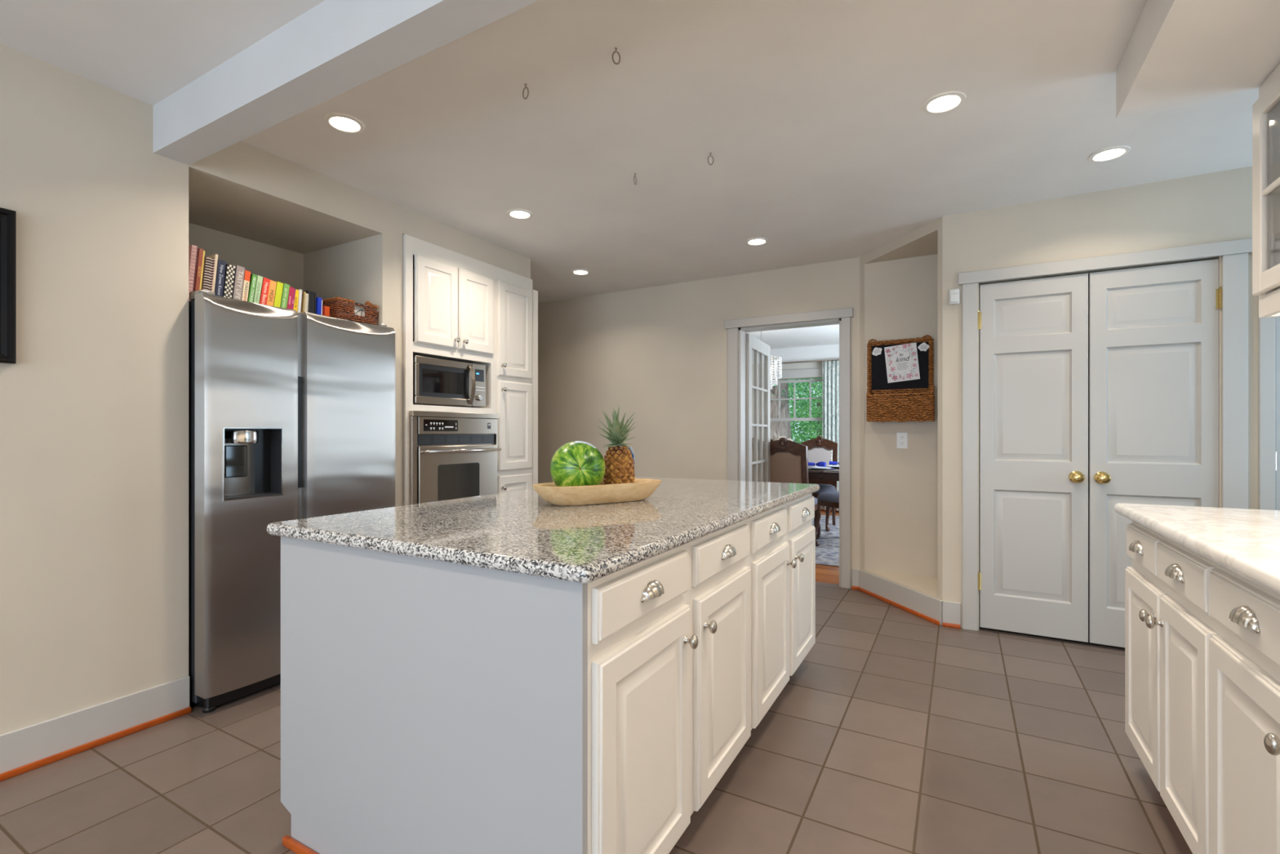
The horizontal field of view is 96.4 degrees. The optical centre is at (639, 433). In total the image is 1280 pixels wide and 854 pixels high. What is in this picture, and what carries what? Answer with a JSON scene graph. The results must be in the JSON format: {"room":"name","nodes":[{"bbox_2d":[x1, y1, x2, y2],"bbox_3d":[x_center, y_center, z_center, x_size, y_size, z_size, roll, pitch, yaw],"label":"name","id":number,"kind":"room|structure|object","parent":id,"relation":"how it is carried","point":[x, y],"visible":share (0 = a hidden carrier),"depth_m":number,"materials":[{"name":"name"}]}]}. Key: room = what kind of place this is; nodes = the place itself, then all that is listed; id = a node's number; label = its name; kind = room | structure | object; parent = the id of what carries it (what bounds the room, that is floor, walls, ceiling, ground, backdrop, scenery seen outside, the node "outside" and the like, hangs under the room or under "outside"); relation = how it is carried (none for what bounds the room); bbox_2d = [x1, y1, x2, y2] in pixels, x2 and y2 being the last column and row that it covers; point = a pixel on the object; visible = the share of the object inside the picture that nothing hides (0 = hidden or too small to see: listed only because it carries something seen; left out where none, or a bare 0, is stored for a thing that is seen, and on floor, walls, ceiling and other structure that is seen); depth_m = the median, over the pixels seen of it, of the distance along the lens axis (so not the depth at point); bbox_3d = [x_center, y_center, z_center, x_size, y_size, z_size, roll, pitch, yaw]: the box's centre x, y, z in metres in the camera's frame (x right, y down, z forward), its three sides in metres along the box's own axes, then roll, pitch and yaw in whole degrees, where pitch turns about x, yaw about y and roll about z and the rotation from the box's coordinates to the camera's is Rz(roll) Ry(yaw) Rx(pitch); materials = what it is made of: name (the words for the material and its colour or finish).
{"room":"kitchen","nodes":[
{"label":"kitchen","id":0,"kind":"room"},
{"bbox_2d":[0,44,530,733],"bbox_3d":[-2.908,-0.075,1.499,0.860,2.490,6.972,0,0,29],"label":"wall","id":1,"kind":"structure","parent":0,"point":[94,401],"depth_m":2.19,"materials":[{"name":"beige paint"}]},
{"bbox_2d":[0,207,16,364],"bbox_3d":[-2.272,-0.498,1.722,0.030,0.520,0.542,0,0,29],"label":"picture frame","id":2,"kind":"object","parent":1,"relation":"attached to","point":[7,217],"visible":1,"depth_m":1.94,"materials":[{"name":"black paint"}]},
{"bbox_2d":[0,675,191,781],"bbox_3d":[-3.033,1.095,0.366,0.030,0.150,4.672,0,0,29],"label":"baseboard","id":3,"kind":"structure","parent":1,"relation":"attached to","point":[26,748],"depth_m":2.12,"materials":[{"name":"white paint"}]},
{"bbox_2d":[153,0,538,164],"bbox_3d":[-0.180,-1.225,1.377,4.020,0.190,0.122,0,0,29],"label":"ceiling beam","id":4,"kind":"structure","parent":1,"relation":"attached to","point":[334,47],"depth_m":1.82,"materials":[{"name":"white paint"}]},
{"bbox_2d":[0,511,1192,853],"bbox_3d":[0.472,1.220,2.888,8.400,0.100,12.700,0,0,29],"label":"floor","id":5,"kind":"structure","parent":0,"point":[899,731],"depth_m":1.99,"materials":[{"name":"brown tile"}]},
{"bbox_2d":[188,289,395,713],"bbox_3d":[-1.905,0.284,2.942,0.800,1.772,0.913,0,0,29],"label":"refrigerator","id":6,"kind":"object","parent":5,"relation":"on","point":[291,413],"visible":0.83,"depth_m":2.54,"materials":[{"name":"grey metal"}]},
{"bbox_2d":[188,244,197,301],"bbox_3d":[-2.018,-0.690,2.519,0.198,0.253,0.041,0,0,29],"label":"book","id":7,"kind":"object","parent":6,"relation":"on","point":[192,248],"visible":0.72,"depth_m":2.48,"materials":[{"name":"pink paper"}]},
{"bbox_2d":[192,247,199,291],"bbox_3d":[-2.017,-0.688,2.533,0.190,0.246,0.027,0,0,29],"label":"book","id":8,"kind":"object","parent":6,"relation":"on","point":[197,255],"visible":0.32,"depth_m":2.49,"materials":[{"name":"red paper"}]},
{"bbox_2d":[194,248,203,291],"bbox_3d":[-2.007,-0.686,2.541,0.191,0.243,0.036,0,0,29],"label":"book","id":9,"kind":"object","parent":6,"relation":"on","point":[199,264],"visible":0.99,"depth_m":2.50,"materials":[{"name":"brown paper"}]},
{"bbox_2d":[199,250,204,289],"bbox_3d":[-2.006,-0.684,2.554,0.190,0.238,0.028,0,0,29],"label":"book","id":10,"kind":"object","parent":6,"relation":"on","point":[203,256],"visible":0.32,"depth_m":2.51,"materials":[{"name":"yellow paper"}]},
{"bbox_2d":[200,256,213,291],"bbox_3d":[-1.989,-0.671,2.567,0.199,0.216,0.048,0,0,29],"label":"book","id":11,"kind":"object","parent":6,"relation":"on","point":[207,267],"visible":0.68,"depth_m":2.52,"materials":[{"name":"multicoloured paper"}]},
{"bbox_2d":[206,253,217,292],"bbox_3d":[-1.981,-0.683,2.598,0.190,0.236,0.030,0,0,29],"label":"book","id":12,"kind":"object","parent":6,"relation":"on","point":[215,256],"visible":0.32,"depth_m":2.56,"materials":[{"name":"beige paper"}]},
{"bbox_2d":[209,257,215,291],"bbox_3d":[-1.981,-0.672,2.585,0.199,0.214,0.027,0,0,29],"label":"book","id":13,"kind":"object","parent":6,"relation":"on","point":[214,260],"visible":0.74,"depth_m":2.54,"materials":[{"name":"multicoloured paper"}]},
{"bbox_2d":[214,259,226,297],"bbox_3d":[-1.968,-0.671,2.614,0.191,0.216,0.048,0,0,29],"label":"book","id":14,"kind":"object","parent":6,"relation":"on","point":[220,271],"visible":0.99,"depth_m":2.57,"materials":[{"name":"blue paper"}]},
{"bbox_2d":[222,263,235,298],"bbox_3d":[-1.952,-0.666,2.648,0.191,0.207,0.055,0,0,29],"label":"book","id":15,"kind":"object","parent":6,"relation":"on","point":[229,269],"visible":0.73,"depth_m":2.60,"materials":[{"name":"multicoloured paper"}]},
{"bbox_2d":[231,265,244,300],"bbox_3d":[-1.931,-0.667,2.680,0.191,0.210,0.056,0,0,29],"label":"book","id":16,"kind":"object","parent":6,"relation":"on","point":[239,270],"visible":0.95,"depth_m":2.63,"materials":[{"name":"grey paper"}]},
{"bbox_2d":[241,270,250,301],"bbox_3d":[-1.918,-0.661,2.709,0.191,0.196,0.044,0,0,29],"label":"book","id":17,"kind":"object","parent":6,"relation":"on","point":[247,273],"visible":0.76,"depth_m":2.66,"materials":[{"name":"beige paper"}]},
{"bbox_2d":[247,273,257,302],"bbox_3d":[-1.905,-0.656,2.733,0.191,0.187,0.046,0,0,29],"label":"book","id":18,"kind":"object","parent":6,"relation":"on","point":[253,277],"visible":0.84,"depth_m":2.69,"materials":[{"name":"green paper"}]},
{"bbox_2d":[253,275,262,303],"bbox_3d":[-1.891,-0.655,2.752,0.191,0.185,0.048,0,0,29],"label":"book","id":19,"kind":"object","parent":6,"relation":"on","point":[260,279],"visible":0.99,"depth_m":2.71,"materials":[{"name":"green paper"}]},
{"bbox_2d":[258,277,270,305],"bbox_3d":[-1.874,-0.653,2.776,0.191,0.182,0.054,0,0,29],"label":"book","id":20,"kind":"object","parent":6,"relation":"on","point":[266,282],"visible":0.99,"depth_m":2.73,"materials":[{"name":"red paper"}]},
{"bbox_2d":[266,280,276,306],"bbox_3d":[-1.863,-0.651,2.807,0.191,0.178,0.054,0,0,29],"label":"book","id":21,"kind":"object","parent":6,"relation":"on","point":[273,284],"visible":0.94,"depth_m":2.76,"materials":[{"name":"orange paper"}]},
{"bbox_2d":[273,281,283,306],"bbox_3d":[-1.847,-0.650,2.834,0.190,0.177,0.052,0,0,29],"label":"book","id":22,"kind":"object","parent":6,"relation":"on","point":[279,286],"visible":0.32,"depth_m":2.79,"materials":[{"name":"yellow paper"}]},
{"bbox_2d":[280,283,289,308],"bbox_3d":[-1.829,-0.650,2.859,0.191,0.176,0.051,0,0,29],"label":"book","id":23,"kind":"object","parent":6,"relation":"on","point":[286,287],"visible":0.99,"depth_m":2.81,"materials":[{"name":"green paper"}]},
{"bbox_2d":[286,286,293,309],"bbox_3d":[-1.816,-0.645,2.878,0.191,0.163,0.039,0,0,29],"label":"book","id":24,"kind":"object","parent":6,"relation":"on","point":[291,289],"visible":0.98,"depth_m":2.83,"materials":[{"name":"red paper"}]},
{"bbox_2d":[291,288,295,309],"bbox_3d":[-1.811,-0.642,2.893,0.191,0.156,0.030,0,0,29],"label":"book","id":25,"kind":"object","parent":6,"relation":"on","point":[294,290],"visible":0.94,"depth_m":2.85,"materials":[{"name":"pink paper"}]},
{"bbox_2d":[293,288,298,311],"bbox_3d":[-1.804,-0.642,2.907,0.191,0.156,0.033,0,0,29],"label":"book","id":26,"kind":"object","parent":6,"relation":"on","point":[296,296],"visible":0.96,"depth_m":2.87,"materials":[{"name":"yellow paper"}]},
{"bbox_2d":[297,288,302,312],"bbox_3d":[-1.792,-0.644,2.921,0.190,0.158,0.023,0,0,29],"label":"book","id":27,"kind":"object","parent":6,"relation":"on","point":[299,308],"visible":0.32,"depth_m":2.87,"materials":[{"name":"grey paper"}]},
{"bbox_2d":[302,291,306,311],"bbox_3d":[-1.782,-0.641,2.940,0.190,0.152,0.018,0,0,29],"label":"book","id":28,"kind":"object","parent":6,"relation":"on","point":[304,292],"visible":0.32,"depth_m":2.89,"materials":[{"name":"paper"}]},
{"bbox_2d":[304,293,308,311],"bbox_3d":[-1.776,-0.638,2.952,0.198,0.147,0.027,0,0,29],"label":"book","id":29,"kind":"object","parent":6,"relation":"on","point":[306,294],"visible":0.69,"depth_m":2.91,"materials":[{"name":"beige paper"}]},
{"bbox_2d":[303,289,311,312],"bbox_3d":[-1.773,-0.647,2.968,0.190,0.163,0.018,0,0,29],"label":"book","id":30,"kind":"object","parent":6,"relation":"on","point":[307,291],"visible":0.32,"depth_m":2.92,"materials":[{"name":"black paper"}]},
{"bbox_2d":[311,291,314,313],"bbox_3d":[-1.764,-0.647,2.985,0.190,0.163,0.017,0,0,29],"label":"book","id":31,"kind":"object","parent":6,"relation":"on","point":[312,292],"visible":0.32,"depth_m":2.94,"materials":[{"name":"black paper"}]},
{"bbox_2d":[314,292,315,313],"bbox_3d":[-1.756,-0.645,2.996,0.190,0.160,0.006,0,0,29],"label":"book","id":32,"kind":"object","parent":6,"relation":"on","point":[314,292],"visible":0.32,"depth_m":2.95,"materials":[{"name":"black paper"}]},
{"bbox_2d":[315,297,321,315],"bbox_3d":[-1.743,-0.634,3.010,0.190,0.139,0.025,0,0,29],"label":"book","id":33,"kind":"object","parent":6,"relation":"on","point":[318,300],"visible":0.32,"depth_m":2.96,"materials":[{"name":"blue paper"}]},
{"bbox_2d":[324,306,329,316],"bbox_3d":[-1.724,-0.616,3.048,0.190,0.100,0.026,0,0,29],"label":"book","id":34,"kind":"object","parent":6,"relation":"on","point":[326,309],"visible":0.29,"depth_m":3.00,"materials":[{"name":"orange paper"}]},
{"bbox_2d":[321,296,377,324],"bbox_3d":[-1.610,-0.647,3.145,0.209,0.162,0.246,0,0,29],"label":"wicker basket","id":35,"kind":"object","parent":6,"relation":"on","point":[340,308],"visible":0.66,"depth_m":3.06,"materials":[{"name":"brown wicker"}]},
{"bbox_2d":[353,306,364,316],"bbox_3d":[-1.540,-0.653,3.121,0.012,0.065,0.094,0,0,29],"label":"metal plate","id":36,"kind":"object","parent":35,"relation":"in","point":[358,311],"visible":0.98,"depth_m":3.13,"materials":[{"name":"grey"}]},
{"bbox_2d":[403,234,537,505],"bbox_3d":[-1.311,0.005,3.985,0.657,2.330,1.190,0,0,29],"label":"tall cabinet","id":37,"kind":"object","parent":5,"relation":"on","point":[458,307],"visible":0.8,"depth_m":3.87,"materials":[{"name":"beige paint"}]},
{"bbox_2d":[413,355,485,407],"bbox_3d":[-1.340,-0.315,3.723,0.421,0.294,0.575,0,0,29],"label":"microwave oven","id":38,"kind":"object","parent":37,"relation":"in","point":[436,381],"visible":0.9,"depth_m":3.61,"materials":[{"name":"grey metal"}]},
{"bbox_2d":[408,410,501,504],"bbox_3d":[-1.372,0.227,3.769,0.620,0.717,0.710,0,0,29],"label":"wall oven","id":39,"kind":"object","parent":37,"relation":"in","point":[452,455],"visible":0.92,"depth_m":3.58,"materials":[{"name":"grey metal"}]},
{"bbox_2d":[280,493,815,853],"bbox_3d":[-0.066,0.732,2.253,1.122,0.876,2.029,0,0,29],"label":"kitchen island","id":40,"kind":"object","parent":5,"relation":"on","point":[428,706],"visible":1,"depth_m":1.39,"materials":[{"name":"beige paint"}]},
{"bbox_2d":[266,475,819,583],"bbox_3d":[-0.081,0.275,2.275,1.123,0.034,2.080,0,0,29],"label":"island countertop","id":41,"kind":"structure","parent":40,"relation":"on","point":[517,531],"depth_m":1.60,"materials":[{"name":"grey stone"}]},
{"bbox_2d":[532,478,661,506],"bbox_3d":[-0.151,0.221,2.154,0.517,0.073,0.209,0,0,-33],"label":"wooden tray","id":42,"kind":"object","parent":41,"relation":"on","point":[642,488],"visible":0.94,"depth_m":2.05,"materials":[{"name":"brown wood"}]},
{"bbox_2d":[550,440,605,486],"bbox_3d":[-0.231,0.130,2.130,0.203,0.204,0.201,0,0,-36],"label":"watermelon","id":43,"kind":"object","parent":42,"relation":"in","point":[575,463],"visible":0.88,"depth_m":2.05,"materials":[{"name":"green food"}]},
{"bbox_2d":[597,404,635,484],"bbox_3d":[-0.092,0.066,2.240,0.150,0.351,0.160,0,0,1],"label":"pineapple","id":44,"kind":"object","parent":42,"relation":"in","point":[620,461],"visible":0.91,"depth_m":2.20,"materials":[{"name":"brown food"}]},
{"bbox_2d":[812,515,839,566],"bbox_3d":[1.704,1.164,6.823,3.100,0.010,3.130,0,0,29],"label":"area rug","id":45,"kind":"object","parent":5,"relation":"on","point":[827,553],"visible":0.02,"depth_m":5.98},
{"bbox_2d":[769,436,821,546],"bbox_3d":[1.510,0.598,5.751,0.496,1.122,0.584,0,0,29],"label":"dining chair","id":46,"kind":"object","parent":45,"relation":"on","point":[788,459],"visible":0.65,"depth_m":5.51,"materials":[{"name":"brown wood"}]},
{"bbox_2d":[800,435,837,531],"bbox_3d":[2.168,0.598,7.090,0.496,1.122,0.584,0,0,29],"label":"dining chair","id":47,"kind":"object","parent":45,"relation":"on","point":[820,449],"visible":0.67,"depth_m":7.22,"materials":[{"name":"brown wood"}]},
{"bbox_2d":[808,466,839,480],"bbox_3d":[1.691,0.784,6.934,1.870,0.749,0.850,0,0,29],"label":"dining table","id":48,"kind":"object","parent":45,"relation":"on","point":[833,474],"visible":0.02,"depth_m":6.33,"materials":[{"name":"brown wood"}]},
{"bbox_2d":[808,466,833,470],"bbox_3d":[2.035,0.399,6.494,0.320,0.022,0.320,0,0,29],"label":"dinner plate","id":49,"kind":"object","parent":48,"relation":"on","point":[809,468],"visible":0.9,"depth_m":6.41,"materials":[{"name":"white ceramic"}]},
{"bbox_2d":[808,461,826,466],"bbox_3d":[2.020,0.355,6.549,0.200,0.064,0.098,0,0,29],"label":"folded napkin","id":50,"kind":"object","parent":49,"relation":"on","point":[821,464],"visible":0.97,"depth_m":6.51,"materials":[{"name":"fabric"}]},
{"bbox_2d":[824,465,839,467],"bbox_3d":[2.345,0.399,6.802,0.320,0.022,0.320,0,0,29],"label":"dinner plate","id":51,"kind":"object","parent":48,"relation":"on","point":[831,466],"visible":0.48,"depth_m":6.75,"materials":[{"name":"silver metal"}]},
{"bbox_2d":[829,461,839,466],"bbox_3d":[2.353,0.355,6.775,0.200,0.064,0.098,0,0,29],"label":"folded napkin","id":52,"kind":"object","parent":51,"relation":"on","point":[830,462],"visible":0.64,"depth_m":6.77,"materials":[{"name":"fabric"}]},
{"bbox_2d":[816,490,839,539],"bbox_3d":[2.201,0.598,6.069,0.496,1.122,0.584,0,0,-19],"label":"dining chair","id":53,"kind":"object","parent":45,"relation":"on","point":[828,499],"visible":0.02,"depth_m":6.04,"materials":[{"name":"brown wood"}]},
{"bbox_2d":[1124,520,1279,853],"bbox_3d":[1.238,0.731,0.538,0.697,0.878,3.050,0,0,29],"label":"base cabinet","id":54,"kind":"object","parent":5,"relation":"on","point":[1202,638],"visible":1,"depth_m":1.36,"materials":[{"name":"beige paint"}]},
{"bbox_2d":[1113,502,1279,595],"bbox_3d":[1.258,0.271,0.547,0.691,0.038,3.145,0,0,29],"label":"countertop","id":55,"kind":"structure","parent":54,"relation":"on","point":[1237,540],"depth_m":1.47,"materials":[{"name":"beige stone"}]},
{"bbox_2d":[1266,546,1279,552],"bbox_3d":[1.384,0.354,0.845,0.410,0.192,0.826,0,0,29],"label":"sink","id":56,"kind":"object","parent":55,"relation":"in","point":[1277,549],"visible":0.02,"depth_m":1.29,"materials":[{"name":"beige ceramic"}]},
{"bbox_2d":[0,0,1258,302],"bbox_3d":[-0.640,-1.370,0.903,8.400,0.100,8.150,0,0,29],"label":"ceiling","id":57,"kind":"structure","parent":0,"point":[820,140],"depth_m":2.40,"materials":[{"name":"paint"}]},
{"bbox_2d":[324,112,364,133],"bbox_3d":[-1.257,-1.316,2.435,0.156,0.006,0.156,0,0,29],"label":"recessed light","id":58,"kind":"object","parent":57,"relation":"in","point":[345,123],"visible":1,"depth_m":2.43,"materials":[{"name":"white paint"}]},
{"bbox_2d":[506,208,533,219],"bbox_3d":[-0.723,-1.316,3.442,0.156,0.006,0.156,0,0,29],"label":"recessed light","id":59,"kind":"object","parent":57,"relation":"in","point":[521,214],"visible":1,"depth_m":3.44,"materials":[{"name":"white paint"}]},
{"bbox_2d":[522,83,528,99],"bbox_3d":[-0.433,-1.292,2.165,0.031,0.057,0.012,0,0,29],"label":"ceiling hook","id":60,"kind":"object","parent":57,"relation":"attached to","point":[525,84],"visible":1,"depth_m":2.16,"materials":[{"name":"silver metal"}]},
{"bbox_2d":[571,269,590,275],"bbox_3d":[-0.486,-1.316,4.682,0.156,0.006,0.156,0,0,29],"label":"recessed light","id":61,"kind":"object","parent":57,"relation":"in","point":[578,272],"visible":1,"depth_m":4.68,"materials":[{"name":"white paint"}]},
{"bbox_2d":[612,47,620,64],"bbox_3d":[-0.082,-1.292,1.961,0.030,0.057,0.012,0,0,-35],"label":"ceiling hook","id":62,"kind":"object","parent":57,"relation":"attached to","point":[615,48],"visible":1,"depth_m":1.96,"materials":[{"name":"silver metal"}]},
{"bbox_2d":[745,237,768,245],"bbox_3d":[0.804,-1.316,3.936,0.156,0.006,0.156,0,0,29],"label":"recessed light","id":63,"kind":"object","parent":57,"relation":"in","point":[755,241],"visible":1,"depth_m":3.93,"materials":[{"name":"white paint"}]},
{"bbox_2d":[921,91,965,114],"bbox_3d":[1.212,-1.316,2.284,0.156,0.006,0.156,0,0,29],"label":"recessed light","id":64,"kind":"object","parent":57,"relation":"in","point":[944,102],"visible":1,"depth_m":2.28,"materials":[{"name":"white paint"}]},
{"bbox_2d":[1088,145,1130,162],"bbox_3d":[2.215,-1.316,2.702,0.156,0.006,0.156,0,0,29],"label":"recessed light","id":65,"kind":"object","parent":57,"relation":"in","point":[1109,153],"visible":1,"depth_m":2.70,"materials":[{"name":"white paint"}]},
{"bbox_2d":[1115,0,1279,118],"bbox_3d":[1.672,-1.235,1.269,0.684,0.170,1.501,0,0,29],"label":"ceiling soffit","id":66,"kind":"object","parent":57,"relation":"attached to","point":[1178,52],"depth_m":1.75,"materials":[{"name":"paint"}]},
{"bbox_2d":[537,257,979,604],"bbox_3d":[0.988,-0.075,4.728,7.500,2.490,0.125,0,0,29],"label":"wall","id":67,"kind":"structure","parent":0,"point":[659,353],"depth_m":5.08,"materials":[{"name":"beige paint"}]},
{"bbox_2d":[746,333,770,481],"bbox_3d":[1.079,0.155,5.229,0.043,2.010,0.790,0,0,26],"label":"door","id":68,"kind":"structure","parent":67,"relation":"in","point":[757,352],"depth_m":5.25,"materials":[{"name":"white paint"}]},
{"bbox_2d":[751,350,764,481],"bbox_3d":[1.063,0.095,5.237,0.008,1.690,0.610,0,0,26],"label":"sheer curtain","id":69,"kind":"object","parent":68,"relation":"hanging from","point":[753,352],"depth_m":5.29,"materials":[{"name":"beige fabric"}]},
{"bbox_2d":[724,306,853,588],"bbox_3d":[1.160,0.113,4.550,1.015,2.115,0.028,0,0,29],"label":"trim","id":70,"kind":"structure","parent":67,"relation":"attached to","point":[732,326],"depth_m":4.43,"materials":[{"name":"white paint"}]},
{"bbox_2d":[851,568,858,589],"bbox_3d":[1.618,1.095,4.292,0.055,0.150,0.030,0,0,29],"label":"baseboard","id":71,"kind":"structure","parent":67,"relation":"attached to","point":[855,572],"depth_m":4.29,"materials":[{"name":"white paint"}]},
{"bbox_2d":[746,324,839,349],"bbox_3d":[1.447,-1.370,7.082,4.800,0.100,4.430,0,0,29],"label":"ceiling","id":72,"kind":"structure","parent":0,"point":[827,335],"depth_m":7.83,"materials":[{"name":"white paint"}]},
{"bbox_2d":[760,331,782,389],"bbox_3d":[1.499,-0.898,7.070,0.496,0.844,0.495,0,0,29],"label":"crystal chandelier","id":73,"kind":"object","parent":72,"relation":"hanging from","point":[775,362],"visible":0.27,"depth_m":6.96,"materials":[{"name":"white glass"}]},
{"bbox_2d":[770,344,839,499],"bbox_3d":[2.454,-0.075,8.879,4.800,2.490,0.210,0,0,29],"label":"wall","id":74,"kind":"structure","parent":0,"point":[814,365],"depth_m":8.74,"materials":[{"name":"paint"}]},
{"bbox_2d":[770,368,822,421],"bbox_3d":[2.382,-0.240,8.873,1.280,1.480,0.150,0,0,29],"label":"window","id":75,"kind":"structure","parent":74,"relation":"attached to","point":[817,372],"depth_m":8.84,"materials":[{"name":"white paint"}]},
{"bbox_2d":[770,358,839,364],"bbox_3d":[2.342,-1.085,8.780,2.100,0.028,0.067,0,0,29],"label":"curtain rod","id":76,"kind":"object","parent":74,"relation":"attached to","point":[836,359],"visible":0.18,"depth_m":8.63,"materials":[{"name":"silver metal"}]},
{"bbox_2d":[822,360,839,511],"bbox_3d":[2.953,0.035,8.414,0.524,2.210,0.060,0,0,29],"label":"curtain","id":77,"kind":"object","parent":76,"relation":"hanging from","point":[830,369],"visible":0.23,"depth_m":8.47,"materials":[{"name":"fabric"}]},
{"bbox_2d":[859,217,942,622],"bbox_3d":[1.771,-0.075,3.934,0.564,2.490,0.705,0,0,29],"label":"wall","id":78,"kind":"structure","parent":0,"point":[901,280],"depth_m":4.10,"materials":[{"name":"beige paint"}]},
{"bbox_2d":[857,568,942,625],"bbox_3d":[1.732,1.095,3.886,0.030,0.150,0.827,0,0,-14],"label":"baseboard","id":79,"kind":"structure","parent":78,"relation":"attached to","point":[926,606],"depth_m":3.81,"materials":[{"name":"white paint"}]},
{"bbox_2d":[866,334,934,422],"bbox_3d":[1.842,-0.384,4.059,0.446,0.612,0.139,0,0,29],"label":"bulletin board","id":80,"kind":"object","parent":78,"relation":"attached to","point":[913,400],"visible":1,"depth_m":4.04,"materials":[{"name":"black"}]},
{"bbox_2d":[871,347,881,355],"bbox_3d":[1.727,-0.595,4.168,0.067,0.062,0.002,0,0,29],"label":"sticker","id":81,"kind":"object","parent":80,"relation":"attached to","point":[876,351],"visible":1,"depth_m":4.17,"materials":[{"name":"white"}]},
{"bbox_2d":[884,342,919,382],"bbox_3d":[1.871,-0.502,4.087,0.234,0.279,0.004,0,0,29],"label":"print","id":82,"kind":"object","parent":80,"relation":"attached to","point":[901,361],"visible":1,"depth_m":4.08,"materials":[{"name":"white"}]},
{"bbox_2d":[917,342,929,351],"bbox_3d":[1.993,-0.606,4.019,0.074,0.062,0.002,0,0,29],"label":"sticker","id":83,"kind":"object","parent":80,"relation":"attached to","point":[922,347],"visible":1,"depth_m":4.02,"materials":[{"name":"white"}]},
{"bbox_2d":[896,432,907,448],"bbox_3d":[1.887,0.052,4.117,0.072,0.116,0.007,0,0,29],"label":"wall outlet","id":84,"kind":"object","parent":78,"relation":"attached to","point":[901,437],"visible":1,"depth_m":4.12,"materials":[{"name":"white plastic"}]},
{"bbox_2d":[942,166,1257,630],"bbox_3d":[3.312,-0.075,2.735,3.296,2.490,0.120,0,0,29],"label":"wall","id":85,"kind":"structure","parent":0,"point":[1214,206],"depth_m":3.16,"materials":[{"name":"beige paint"}]},
{"bbox_2d":[942,600,960,628],"bbox_3d":[1.880,1.095,3.452,0.096,0.150,0.030,0,0,29],"label":"baseboard","id":86,"kind":"structure","parent":85,"relation":"attached to","point":[951,610],"depth_m":3.45,"materials":[{"name":"white paint"}]},
{"bbox_2d":[949,288,959,304],"bbox_3d":[1.891,-0.822,3.441,0.056,0.091,0.037,0,0,29],"label":"sensor","id":87,"kind":"object","parent":85,"relation":"attached to","point":[954,294],"visible":1,"depth_m":3.43,"materials":[{"name":"white plastic"}]},
{"bbox_2d":[977,273,1088,642],"bbox_3d":[2.221,0.135,3.259,0.534,2.030,0.105,0,0,29],"label":"door","id":88,"kind":"structure","parent":85,"relation":"in","point":[1033,575],"depth_m":3.26,"materials":[{"name":"white paint"}]},
{"bbox_2d":[979,273,1124,650],"bbox_3d":[2.482,0.142,3.164,1.036,2.054,0.044,0,0,29],"label":"trim","id":89,"kind":"structure","parent":85,"relation":"attached to","point":[1073,642],"depth_m":3.23,"materials":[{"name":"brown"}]},
{"bbox_2d":[958,238,1252,631],"bbox_3d":[2.463,0.106,3.126,1.264,2.128,0.028,0,0,29],"label":"trim","id":90,"kind":"structure","parent":85,"relation":"attached to","point":[1233,254],"depth_m":2.95,"materials":[{"name":"white paint"}]},
{"bbox_2d":[1088,258,1222,647],"bbox_3d":[2.695,0.135,2.993,0.537,2.030,0.105,0,0,29],"label":"door","id":91,"kind":"structure","parent":85,"relation":"in","point":[1153,331],"depth_m":3.03,"materials":[{"name":"white paint"}]},
{"bbox_2d":[1257,295,1275,510],"bbox_3d":[3.434,0.110,2.582,0.953,2.120,0.028,0,0,29],"label":"trim","id":92,"kind":"structure","parent":85,"relation":"attached to","point":[1266,326],"depth_m":2.79,"materials":[{"name":"white paint"}]},
{"bbox_2d":[1275,316,1279,510],"bbox_3d":[3.427,0.143,2.614,0.766,2.030,0.050,0,0,29],"label":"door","id":93,"kind":"structure","parent":85,"relation":"in","point":[1277,318],"depth_m":2.78,"materials":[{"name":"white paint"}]},
{"bbox_3d":[1.346,-0.075,-0.135,0.120,2.490,4.280,0,0,29],"label":"wall","id":94,"kind":"structure","parent":0,"visible":0},
{"bbox_2d":[1252,63,1279,318],"bbox_3d":[1.419,-0.765,0.503,0.367,0.765,3.065,0,0,29],"label":"upper cabinet","id":95,"kind":"object","parent":94,"relation":"attached to","point":[1266,109],"visible":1,"depth_m":1.86,"materials":[{"name":"beige paint"}]},
{"bbox_2d":[1275,231,1279,239],"bbox_3d":[1.456,-0.790,0.482,0.279,0.680,3.025,0,0,29],"label":"shelf","id":96,"kind":"object","parent":95,"relation":"attached to","point":[1277,233],"depth_m":1.85,"materials":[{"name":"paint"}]},
{"label":"outside","id":97,"kind":"structure","parent":0,"visible":0},
{"bbox_3d":[6.449,1.520,16.619,23.000,0.100,16.700,0,0,29],"label":"ground","id":98,"kind":"structure","parent":97,"visible":0},
{"bbox_2d":[770,377,822,439],"bbox_3d":[3.008,-1.130,11.515,4.046,5.200,2.508,0,0,29],"label":"tree","id":99,"kind":"object","parent":98,"relation":"on","point":[778,428],"visible":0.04,"depth_m":11.24,"materials":[{"name":"green plant"}]},
{"bbox_2d":[788,377,822,443],"bbox_3d":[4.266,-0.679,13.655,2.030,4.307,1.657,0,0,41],"label":"tree","id":100,"kind":"object","parent":98,"relation":"on","point":[819,412],"visible":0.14,"depth_m":13.49,"materials":[{"name":"green plant"}]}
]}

